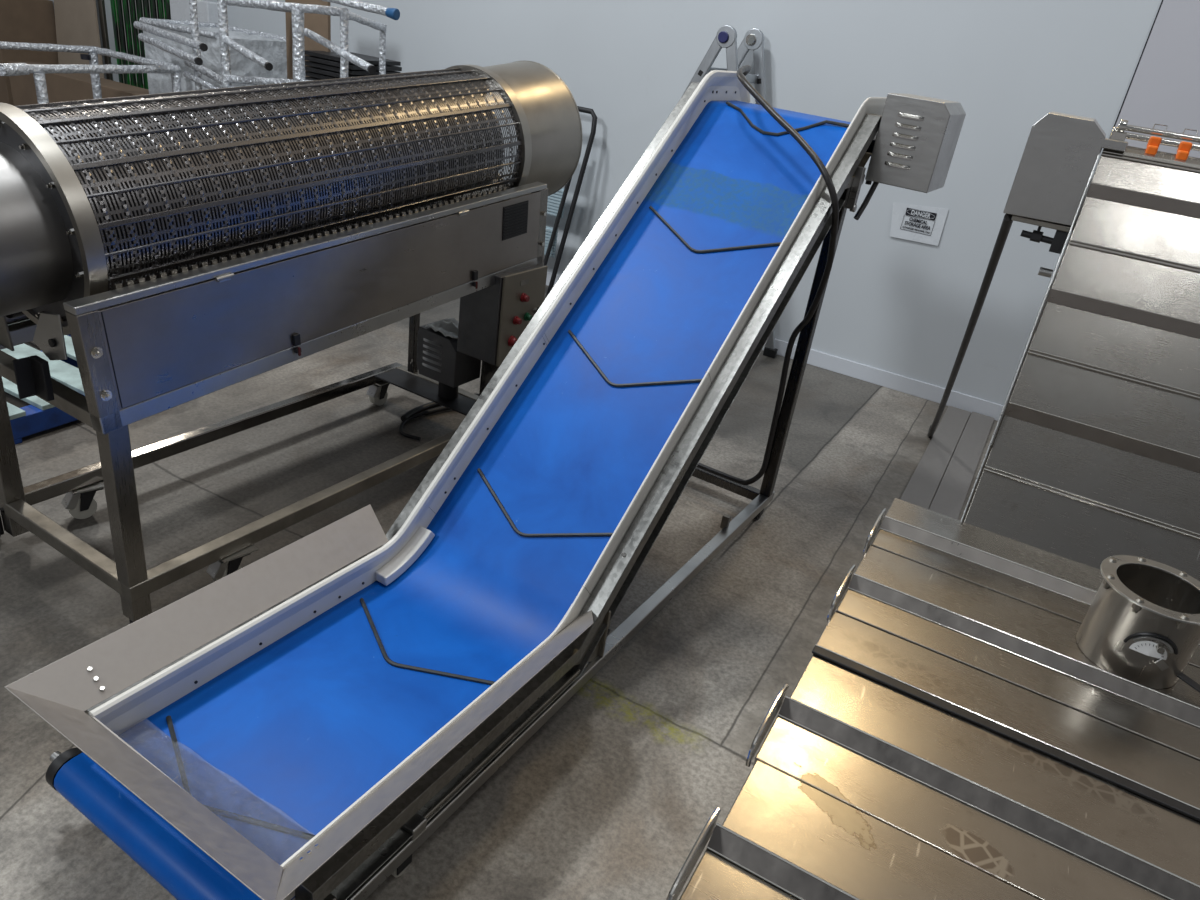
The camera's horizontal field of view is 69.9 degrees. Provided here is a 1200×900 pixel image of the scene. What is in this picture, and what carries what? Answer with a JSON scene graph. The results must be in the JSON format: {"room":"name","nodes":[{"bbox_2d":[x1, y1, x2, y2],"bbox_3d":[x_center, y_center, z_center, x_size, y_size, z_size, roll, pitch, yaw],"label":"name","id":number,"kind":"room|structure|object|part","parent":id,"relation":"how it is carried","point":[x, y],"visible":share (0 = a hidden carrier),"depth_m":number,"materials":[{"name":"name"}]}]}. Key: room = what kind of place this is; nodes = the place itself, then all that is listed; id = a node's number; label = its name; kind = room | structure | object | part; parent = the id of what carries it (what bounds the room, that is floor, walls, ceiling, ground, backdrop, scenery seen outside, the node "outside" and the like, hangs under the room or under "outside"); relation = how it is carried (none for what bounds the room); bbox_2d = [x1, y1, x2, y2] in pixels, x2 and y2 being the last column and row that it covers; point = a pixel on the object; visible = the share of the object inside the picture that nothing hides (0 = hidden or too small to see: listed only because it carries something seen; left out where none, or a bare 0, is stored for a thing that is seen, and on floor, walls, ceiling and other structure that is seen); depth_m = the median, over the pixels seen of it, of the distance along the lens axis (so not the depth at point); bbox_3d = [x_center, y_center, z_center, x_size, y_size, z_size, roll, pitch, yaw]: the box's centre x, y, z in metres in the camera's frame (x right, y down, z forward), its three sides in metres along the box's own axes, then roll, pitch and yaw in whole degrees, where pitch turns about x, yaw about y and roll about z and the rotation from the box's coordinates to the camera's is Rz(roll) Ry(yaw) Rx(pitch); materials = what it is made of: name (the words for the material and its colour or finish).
{"room":"factory floor","nodes":[
{"label":"factory floor","id":0,"kind":"room"},
{"bbox_2d":[0,81,997,899],"bbox_3d":[-2.413,-0.384,4.691,20.000,0.200,13.500,21,29,22],"label":"floor","id":1,"kind":"structure","parent":0,"point":[610,798],"depth_m":3.20,"materials":[{"name":"concrete"}]},
{"bbox_2d":[0,0,58,105],"bbox_3d":[-6.186,-3.960,8.836,1.180,1.360,0.590,21,29,22],"label":"carton","id":2,"kind":"object","parent":1,"relation":"on","point":[26,21],"visible":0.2,"depth_m":8.44,"materials":[{"name":"brown cardboard"}]},
{"bbox_2d":[1,322,84,444],"bbox_3d":[-2.825,-0.411,4.245,1.150,0.140,0.960,21,29,22],"label":"pallet","id":3,"kind":"object","parent":1,"relation":"on","point":[41,415],"visible":0.15,"depth_m":3.87,"materials":[{"name":"blue plastic"}]},
{"bbox_2d":[7,61,150,140],"bbox_3d":[-4.580,-2.921,7.834,2.000,0.860,0.300,21,29,22],"label":"carton","id":4,"kind":"object","parent":1,"relation":"on","point":[61,87],"visible":0.24,"depth_m":7.65,"materials":[{"name":"brown cardboard"}]},
{"bbox_2d":[54,0,103,77],"bbox_3d":[-5.186,-3.977,8.546,0.760,1.880,0.080,21,29,22],"label":"cardboard sheet","id":5,"kind":"object","parent":1,"relation":"on","point":[76,21],"visible":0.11,"depth_m":8.44,"materials":[{"name":"brown cardboard"}]},
{"bbox_2d":[0,41,183,138],"bbox_3d":[-3.909,-2.236,6.257,1.336,1.218,1.432,21,29,22],"label":"frame","id":6,"kind":"object","parent":1,"relation":"on","point":[148,65],"visible":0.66,"depth_m":6.23,"materials":[{"name":"silver metal"}]},
{"bbox_3d":[-3.615,-1.864,5.681,0.072,1.160,0.069,21,29,22],"label":"wrapped leg","id":7,"kind":"part","parent":6,"relation":"part of","materials":[{"name":"silver metal"}]},
{"bbox_3d":[-4.049,-2.599,6.983,0.073,1.161,0.070,21,29,22],"label":"wrapped leg","id":8,"kind":"part","parent":6,"relation":"part of","materials":[{"name":"silver metal"}]},
{"bbox_3d":[-3.217,-2.284,6.617,0.072,1.158,0.069,21,29,22],"label":"wrapped leg","id":9,"kind":"part","parent":6,"relation":"part of","materials":[{"name":"silver metal"}]},
{"bbox_2d":[170,0,217,22],"bbox_3d":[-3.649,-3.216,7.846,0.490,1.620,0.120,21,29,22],"label":"notice","id":10,"kind":"object","parent":1,"relation":"on","point":[207,11],"visible":0.16,"depth_m":7.45,"materials":[{"name":"paper"}]},
{"bbox_2d":[139,17,286,128],"bbox_3d":[-3.059,-2.597,6.961,0.876,1.507,0.708,21,29,22],"label":"crate","id":11,"kind":"object","parent":1,"relation":"on","point":[272,47],"visible":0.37,"depth_m":6.53,"materials":[{"name":"plastic"}]},
{"bbox_2d":[133,0,399,115],"bbox_3d":[-2.252,-2.292,6.020,2.601,1.892,0.952,21,29,22],"label":"frame","id":12,"kind":"object","parent":1,"relation":"on","point":[194,61],"visible":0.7,"depth_m":5.53,"materials":[{"name":"metal"}]},
{"bbox_3d":[-2.954,-2.750,5.878,0.055,0.085,1.007,-17,37,-41],"label":"wrapped arm","id":13,"kind":"part","parent":12,"relation":"part of"},
{"bbox_3d":[-2.970,-2.851,5.909,0.055,0.070,1.109,-19,38,-42],"label":"wrapped arm","id":14,"kind":"part","parent":12,"relation":"part of"},
{"bbox_3d":[-2.606,-2.524,5.576,0.046,0.049,0.021,-17,37,-41],"label":"arm","id":15,"kind":"part","parent":12,"relation":"part of","materials":[{"name":"metal"}]},
{"bbox_3d":[-2.576,-2.617,5.581,0.021,0.048,0.046,30,34,36],"label":"arm","id":16,"kind":"part","parent":12,"relation":"part of","materials":[{"name":"metal"}]},
{"bbox_3d":[-2.265,-2.549,5.502,0.052,0.128,0.616,-18,37,-41],"label":"wrapped arm","id":17,"kind":"part","parent":12,"relation":"part of"},
{"bbox_3d":[-2.057,-2.381,5.332,0.046,0.050,0.026,-18,37,-41],"label":"arm","id":18,"kind":"part","parent":12,"relation":"part of","materials":[{"name":"metal"}]},
{"bbox_3d":[-1.619,-2.467,5.291,0.050,0.156,0.824,-17,36,-41],"label":"wrapped arm","id":19,"kind":"part","parent":12,"relation":"part of"},
{"bbox_3d":[-1.345,-2.243,5.063,0.046,0.050,0.026,-17,36,-41],"label":"arm","id":20,"kind":"part","parent":12,"relation":"part of","materials":[{"name":"metal"}]},
{"bbox_2d":[0,61,581,623],"bbox_3d":[-1.250,-0.590,3.282,0.902,1.746,3.143,24,30,27],"label":"screen","id":21,"kind":"object","parent":1,"relation":"on","point":[184,263],"visible":0.97,"depth_m":2.87,"materials":[{"name":"metal"}]},
{"bbox_3d":[-2.065,-0.036,2.954,0.064,0.745,0.064,22,30,25],"label":"leg","id":22,"kind":"part","parent":21,"relation":"part of","materials":[{"name":"silver metal"}]},
{"bbox_3d":[-1.474,-0.902,3.484,0.006,0.454,2.043,22,30,25],"label":"panel","id":23,"kind":"part","parent":21,"relation":"part of","materials":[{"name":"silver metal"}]},
{"bbox_3d":[-1.474,-0.738,3.561,0.055,0.214,2.128,22,30,25],"label":"rail","id":24,"kind":"part","parent":21,"relation":"part of","materials":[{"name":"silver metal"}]},
{"bbox_3d":[-1.732,-0.209,2.630,0.670,0.053,0.053,22,30,25],"label":"cross rail","id":25,"kind":"part","parent":21,"relation":"part of","materials":[{"name":"metal"}]},
{"bbox_3d":[-1.539,-0.323,2.392,0.164,0.159,0.006,22,30,25],"label":"plate","id":26,"kind":"part","parent":21,"relation":"part of","materials":[{"name":"silver metal"}]},
{"bbox_3d":[-1.808,0.318,2.915,0.690,0.055,0.052,22,30,25],"label":"cross rail","id":27,"kind":"part","parent":21,"relation":"part of","materials":[{"name":"metal"}]},
{"bbox_3d":[-1.964,0.133,3.300,0.130,0.006,0.090,-17,37,-41],"label":"mount plate","id":28,"kind":"part","parent":21,"relation":"part of","materials":[{"name":"silver metal"}]},
{"bbox_3d":[-1.411,-0.219,2.401,0.055,0.371,0.089,22,30,25],"label":"corner post","id":29,"kind":"part","parent":21,"relation":"part of","materials":[{"name":"silver metal"}]},
{"bbox_3d":[-1.467,0.211,2.650,0.064,0.745,0.064,22,30,25],"label":"leg","id":30,"kind":"part","parent":21,"relation":"part of","materials":[{"name":"silver metal"}]},
{"bbox_3d":[-1.604,-0.121,3.834,0.052,0.055,1.990,22,30,25],"label":"rail","id":31,"kind":"part","parent":21,"relation":"part of","materials":[{"name":"metal"}]},
{"bbox_3d":[-1.301,0.357,3.059,0.090,0.006,0.130,27,32,33],"label":"mount plate","id":32,"kind":"part","parent":21,"relation":"part of","materials":[{"name":"silver metal"}]},
{"bbox_3d":[-0.983,0.135,3.518,0.052,0.055,1.990,22,30,25],"label":"rail","id":33,"kind":"part","parent":21,"relation":"part of","materials":[{"name":"metal"}]},
{"bbox_3d":[-0.835,-0.784,3.076,0.055,0.181,2.125,22,30,25],"label":"rail","id":34,"kind":"part","parent":21,"relation":"part of","materials":[{"name":"silver metal"}]},
{"bbox_3d":[-0.867,-0.488,3.252,0.173,0.214,2.127,21,29,22],"label":"rail","id":35,"kind":"part","parent":21,"relation":"part of","materials":[{"name":"silver metal"}]},
{"bbox_3d":[-0.826,-0.636,3.155,0.120,0.454,2.040,21,29,22],"label":"panel","id":36,"kind":"part","parent":21,"relation":"part of","materials":[{"name":"silver metal"}]},
{"bbox_3d":[-1.142,-0.370,4.528,0.090,0.006,0.130,22,30,25],"label":"mount plate","id":37,"kind":"part","parent":21,"relation":"part of","materials":[{"name":"silver metal"}]},
{"bbox_3d":[-0.943,-0.719,4.379,0.040,0.805,0.040,22,30,25],"label":"leg","id":38,"kind":"part","parent":21,"relation":"part of","materials":[{"name":"metal"}]},
{"bbox_2d":[375,368,475,415],"bbox_3d":[-0.832,-0.287,4.345,0.690,0.008,0.159,22,30,25],"label":"shelf","id":39,"kind":"object","parent":21,"relation":"attached to","point":[408,379],"depth_m":4.37,"materials":[{"name":"metal"}]},
{"bbox_3d":[-0.778,-0.304,4.437,0.690,0.055,0.052,22,30,25],"label":"cross rail","id":40,"kind":"part","parent":21,"relation":"part of","materials":[{"name":"metal"}]},
{"bbox_2d":[425,317,458,338],"bbox_3d":[-0.720,-0.595,4.154,0.172,0.053,0.181,22,30,25],"label":"plastic bag","id":41,"kind":"object","parent":21,"relation":"on","point":[448,327],"visible":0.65,"depth_m":4.13,"materials":[{"name":"plastic"}]},
{"bbox_3d":[-0.483,-0.585,4.193,0.160,0.740,0.060,22,30,25],"label":"box post","id":42,"kind":"part","parent":21,"relation":"part of","materials":[{"name":"silver metal"}]},
{"bbox_2d":[436,61,581,196],"bbox_3d":[-0.452,-1.500,4.082,0.642,0.649,0.464,21,29,22],"label":"hood","id":43,"kind":"object","parent":21,"relation":"attached to","point":[549,110],"depth_m":3.93,"materials":[{"name":"metal"}]},
{"bbox_3d":[-0.369,-1.002,3.748,0.003,0.158,0.185,22,30,25],"label":"vent panel","id":44,"kind":"part","parent":21,"relation":"part of","materials":[{"name":"metal"}]},
{"bbox_3d":[-0.361,-0.621,3.974,0.014,0.425,0.320,22,30,25],"label":"door","id":45,"kind":"part","parent":21,"relation":"part of","materials":[{"name":"metal"}]},
{"bbox_3d":[-0.340,-0.759,3.884,0.001,0.025,0.060,22,30,25],"label":"label plate","id":46,"kind":"part","parent":21,"relation":"part of","materials":[{"name":"metal"}]},
{"bbox_3d":[-0.289,-1.021,3.958,0.055,0.371,0.089,22,30,25],"label":"corner post","id":47,"kind":"part","parent":21,"relation":"part of","materials":[{"name":"silver metal"}]},
{"bbox_2d":[285,0,330,112],"bbox_3d":[-2.177,-2.444,6.441,0.410,1.920,0.030,21,29,22],"label":"cardboard sheet","id":48,"kind":"object","parent":1,"relation":"on","point":[320,24],"visible":0.02,"depth_m":6.12,"materials":[{"name":"brown cardboard"}]},
{"bbox_2d":[305,50,401,110],"bbox_3d":[-1.853,-2.132,6.409,0.480,1.484,0.500,21,29,22],"label":"stack","id":49,"kind":"object","parent":1,"relation":"on","point":[321,65],"visible":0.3,"depth_m":5.96,"materials":[{"name":"metal"}]},
{"bbox_2d":[399,406,450,440],"bbox_3d":[-0.790,-0.212,4.499,0.207,0.100,0.653,25,31,30],"label":"hose","id":50,"kind":"object","parent":1,"relation":"on","point":[442,408],"visible":0.53,"depth_m":4.44,"materials":[{"name":"rubber"}]},
{"bbox_2d":[401,393,478,420],"bbox_3d":[-0.805,-0.270,4.595,0.607,0.111,0.131,-14,34,-37],"label":"hose","id":51,"kind":"object","parent":1,"relation":"on","point":[430,405],"visible":0.44,"depth_m":4.50,"materials":[{"name":"rubber"}]},
{"bbox_2d":[4,70,965,899],"bbox_3d":[0.054,-0.252,2.870,1.110,1.870,3.419,23,30,26],"label":"conveyor","id":52,"kind":"object","parent":1,"relation":"on","point":[296,724],"visible":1,"depth_m":2.78,"materials":[{"name":"plastic"}]},
{"bbox_3d":[-0.963,0.805,1.967,0.674,0.102,0.004,22,30,25],"label":"tail plate","id":53,"kind":"part","parent":52,"relation":"part of","materials":[{"name":"metal"}]},
{"bbox_3d":[-0.619,1.041,1.953,0.031,0.065,0.031,21,29,22],"label":"leg","id":54,"kind":"part","parent":52,"relation":"part of","materials":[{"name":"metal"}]},
{"bbox_3d":[-0.471,0.945,2.164,0.052,0.036,0.052,21,29,22],"label":"leg","id":55,"kind":"part","parent":52,"relation":"part of","materials":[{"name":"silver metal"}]},
{"bbox_3d":[0.088,0.640,3.019,0.048,0.048,2.700,22,30,25],"label":"rail","id":56,"kind":"part","parent":52,"relation":"part of","materials":[{"name":"silver metal"}]},
{"bbox_3d":[-0.024,0.607,2.769,0.010,0.224,0.209,22,30,25],"label":"gusset plate","id":57,"kind":"part","parent":52,"relation":"part of","materials":[{"name":"metal"}]},
{"bbox_3d":[0.003,0.596,2.816,0.045,0.191,0.012,22,30,25],"label":"leg","id":58,"kind":"part","parent":52,"relation":"part of","materials":[{"name":"metal"}]},
{"bbox_3d":[0.453,0.095,4.194,0.717,0.046,0.046,22,30,25],"label":"cross rail","id":59,"kind":"part","parent":52,"relation":"part of","materials":[{"name":"metal"}]},
{"bbox_2d":[697,65,838,484],"bbox_3d":[0.537,-0.745,3.826,0.437,1.750,1.119,-4,29,-23],"label":"power cable","id":60,"kind":"object","parent":52,"relation":"attached to","point":[745,69],"visible":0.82,"depth_m":3.47,"materials":[{"name":"black rubber"}]},
{"bbox_3d":[0.872,-0.421,3.699,0.052,1.422,0.052,21,29,22],"label":"leg","id":61,"kind":"part","parent":52,"relation":"part of","materials":[{"name":"metal"}]},
{"bbox_3d":[1.266,-1.231,3.433,0.250,0.325,0.300,22,30,25],"label":"motor","id":62,"kind":"part","parent":52,"relation":"part of","materials":[{"name":"silver metal"}]},
{"bbox_2d":[512,106,596,297],"bbox_3d":[-0.469,-1.833,6.340,0.678,1.375,0.372,21,29,22],"label":"step ladder","id":63,"kind":"object","parent":1,"relation":"on","point":[556,201],"visible":0.27,"depth_m":6.28,"materials":[{"name":"metal"}]},
{"bbox_2d":[682,25,777,357],"bbox_3d":[0.613,-1.748,5.780,1.579,2.034,0.376,21,29,22],"label":"ladder","id":64,"kind":"object","parent":1,"relation":"on","point":[726,37],"visible":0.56,"depth_m":5.38,"materials":[{"name":"metal"}]},
{"bbox_3d":[0.250,-1.784,5.792,0.886,1.952,0.028,21,29,22],"label":"rail","id":65,"kind":"part","parent":64,"relation":"part of","materials":[{"name":"metal"}]},
{"bbox_3d":[0.742,-2.486,5.170,0.065,0.065,0.017,21,29,22],"label":"hinge knob","id":66,"kind":"part","parent":64,"relation":"part of","materials":[{"name":"blue plastic"}]},
{"bbox_3d":[0.895,-1.541,5.508,0.600,1.945,0.028,21,29,22],"label":"rail","id":67,"kind":"part","parent":64,"relation":"part of","materials":[{"name":"metal"}]},
{"bbox_3d":[0.456,-1.876,6.026,0.886,1.958,0.028,21,29,22],"label":"rail","id":68,"kind":"part","parent":64,"relation":"part of","materials":[{"name":"metal"}]},
{"bbox_3d":[0.948,-2.582,5.403,0.065,0.065,0.017,21,29,22],"label":"hinge knob","id":69,"kind":"part","parent":64,"relation":"part of","materials":[{"name":"metal"}]},
{"bbox_3d":[1.101,-1.633,5.742,0.600,1.952,0.028,21,29,22],"label":"rail","id":70,"kind":"part","parent":64,"relation":"part of","materials":[{"name":"metal"}]},
{"bbox_2d":[666,498,1199,899],"bbox_3d":[0.915,1.090,1.530,1.472,0.941,2.012,21,29,22],"label":"conveyor","id":71,"kind":"object","parent":1,"relation":"on","point":[947,732],"visible":0.99,"depth_m":1.56,"materials":[{"name":"metal"}]},
{"bbox_3d":[0.135,0.605,1.263,0.010,0.053,0.184,21,29,22],"label":"wing rod","id":72,"kind":"part","parent":71,"relation":"part of","materials":[{"name":"metal"}]},
{"bbox_3d":[0.300,0.489,1.539,0.010,0.053,0.184,21,29,22],"label":"wing rod","id":73,"kind":"part","parent":71,"relation":"part of","materials":[{"name":"metal"}]},
{"bbox_3d":[0.546,0.321,1.942,0.010,0.053,0.184,21,29,22],"label":"wing rod","id":74,"kind":"part","parent":71,"relation":"part of","materials":[{"name":"metal"}]},
{"bbox_3d":[0.707,0.207,2.211,0.010,0.053,0.184,21,29,22],"label":"wing rod","id":75,"kind":"part","parent":71,"relation":"part of","materials":[{"name":"metal"}]},
{"bbox_2d":[1076,555,1199,692],"bbox_3d":[1.182,0.372,1.849,0.258,0.191,0.238,14,27,10],"label":"duct","id":76,"kind":"object","parent":71,"relation":"on","point":[1141,625],"visible":1,"depth_m":1.80,"materials":[{"name":"metal"}]},
{"bbox_3d":[1.239,0.491,1.785,0.022,0.013,0.083,-12,33,-35],"label":"lever","id":77,"kind":"part","parent":76,"relation":"part of","materials":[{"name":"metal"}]},
{"bbox_2d":[900,406,970,508],"bbox_3d":[1.933,0.034,4.922,0.141,0.018,1.750,21,29,22],"label":"floor plate","id":78,"kind":"object","parent":1,"relation":"on","point":[921,489],"visible":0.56,"depth_m":4.85,"materials":[{"name":"metal"}]},
{"bbox_2d":[929,411,993,519],"bbox_3d":[2.064,0.078,4.875,0.141,0.018,1.770,21,29,22],"label":"floor plate","id":79,"kind":"object","parent":1,"relation":"on","point":[950,496],"visible":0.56,"depth_m":4.80,"materials":[{"name":"metal"}]},
{"bbox_2d":[960,112,1199,580],"bbox_3d":[1.538,0.173,2.417,1.283,1.927,1.169,21,29,22],"label":"conveyor","id":80,"kind":"object","parent":1,"relation":"on","point":[1092,455],"visible":0.76,"depth_m":2.35,"materials":[{"name":"metal"}]},
{"bbox_2d":[927,214,1012,436],"bbox_3d":[1.669,-0.426,3.997,0.039,1.633,2.256,19,29,19],"label":"support leg","id":81,"kind":"object","parent":80,"relation":"attached to","point":[1007,222],"visible":0.96,"depth_m":3.39,"materials":[{"name":"grey metal"}]},
{"bbox_3d":[1.372,-0.042,2.934,0.050,1.796,0.050,21,29,22],"label":"leg","id":82,"kind":"part","parent":80,"relation":"part of","materials":[{"name":"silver metal"}]},
{"bbox_3d":[1.164,-0.131,2.469,0.004,1.381,1.097,21,29,22],"label":"frame","id":83,"kind":"part","parent":80,"relation":"part of","materials":[{"name":"silver metal"}]},
{"bbox_3d":[1.977,-0.768,2.322,1.050,0.037,0.037,21,29,22],"label":"head rod","id":84,"kind":"part","parent":80,"relation":"part of","materials":[{"name":"metal"}]},
{"bbox_2d":[51,0,1199,404],"bbox_3d":[-0.648,-3.081,6.389,20.000,3.500,0.154,21,29,22],"label":"wall","id":85,"kind":"structure","parent":0,"point":[902,307],"depth_m":5.44,"materials":[{"name":"white paint"}]},
{"bbox_2d":[98,0,112,80],"bbox_3d":[-4.262,-3.959,8.075,1.330,2.560,0.030,21,29,22],"label":"trim","id":86,"kind":"structure","parent":85,"relation":"attached to","point":[101,5],"depth_m":8.35,"materials":[{"name":"metal"}]},
{"bbox_2d":[110,0,170,89],"bbox_3d":[-4.205,-3.962,8.154,1.247,2.490,0.035,21,29,22],"label":"door","id":87,"kind":"structure","parent":85,"relation":"in","point":[145,9],"depth_m":8.30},
{"bbox_2d":[546,272,1003,420],"bbox_3d":[-0.648,-1.457,6.972,7.516,0.108,0.014,21,29,22],"label":"baseboard","id":88,"kind":"structure","parent":85,"relation":"attached to","point":[927,391],"depth_m":5.81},
{"bbox_2d":[890,202,948,245],"bbox_3d":[1.987,-1.433,5.401,0.340,0.240,0.011,21,29,23],"label":"notice","id":89,"kind":"object","parent":85,"relation":"attached to","point":[918,223],"visible":1,"depth_m":5.40,"materials":[{"name":"paper"}]},
{"bbox_2d":[1109,0,1162,137],"bbox_3d":[2.840,-1.777,4.752,0.006,3.390,0.002,21,29,22],"label":"trim","id":90,"kind":"structure","parent":85,"relation":"attached to","point":[1162,0],"depth_m":4.60,"materials":[{"name":"black painted metal"}]}
]}

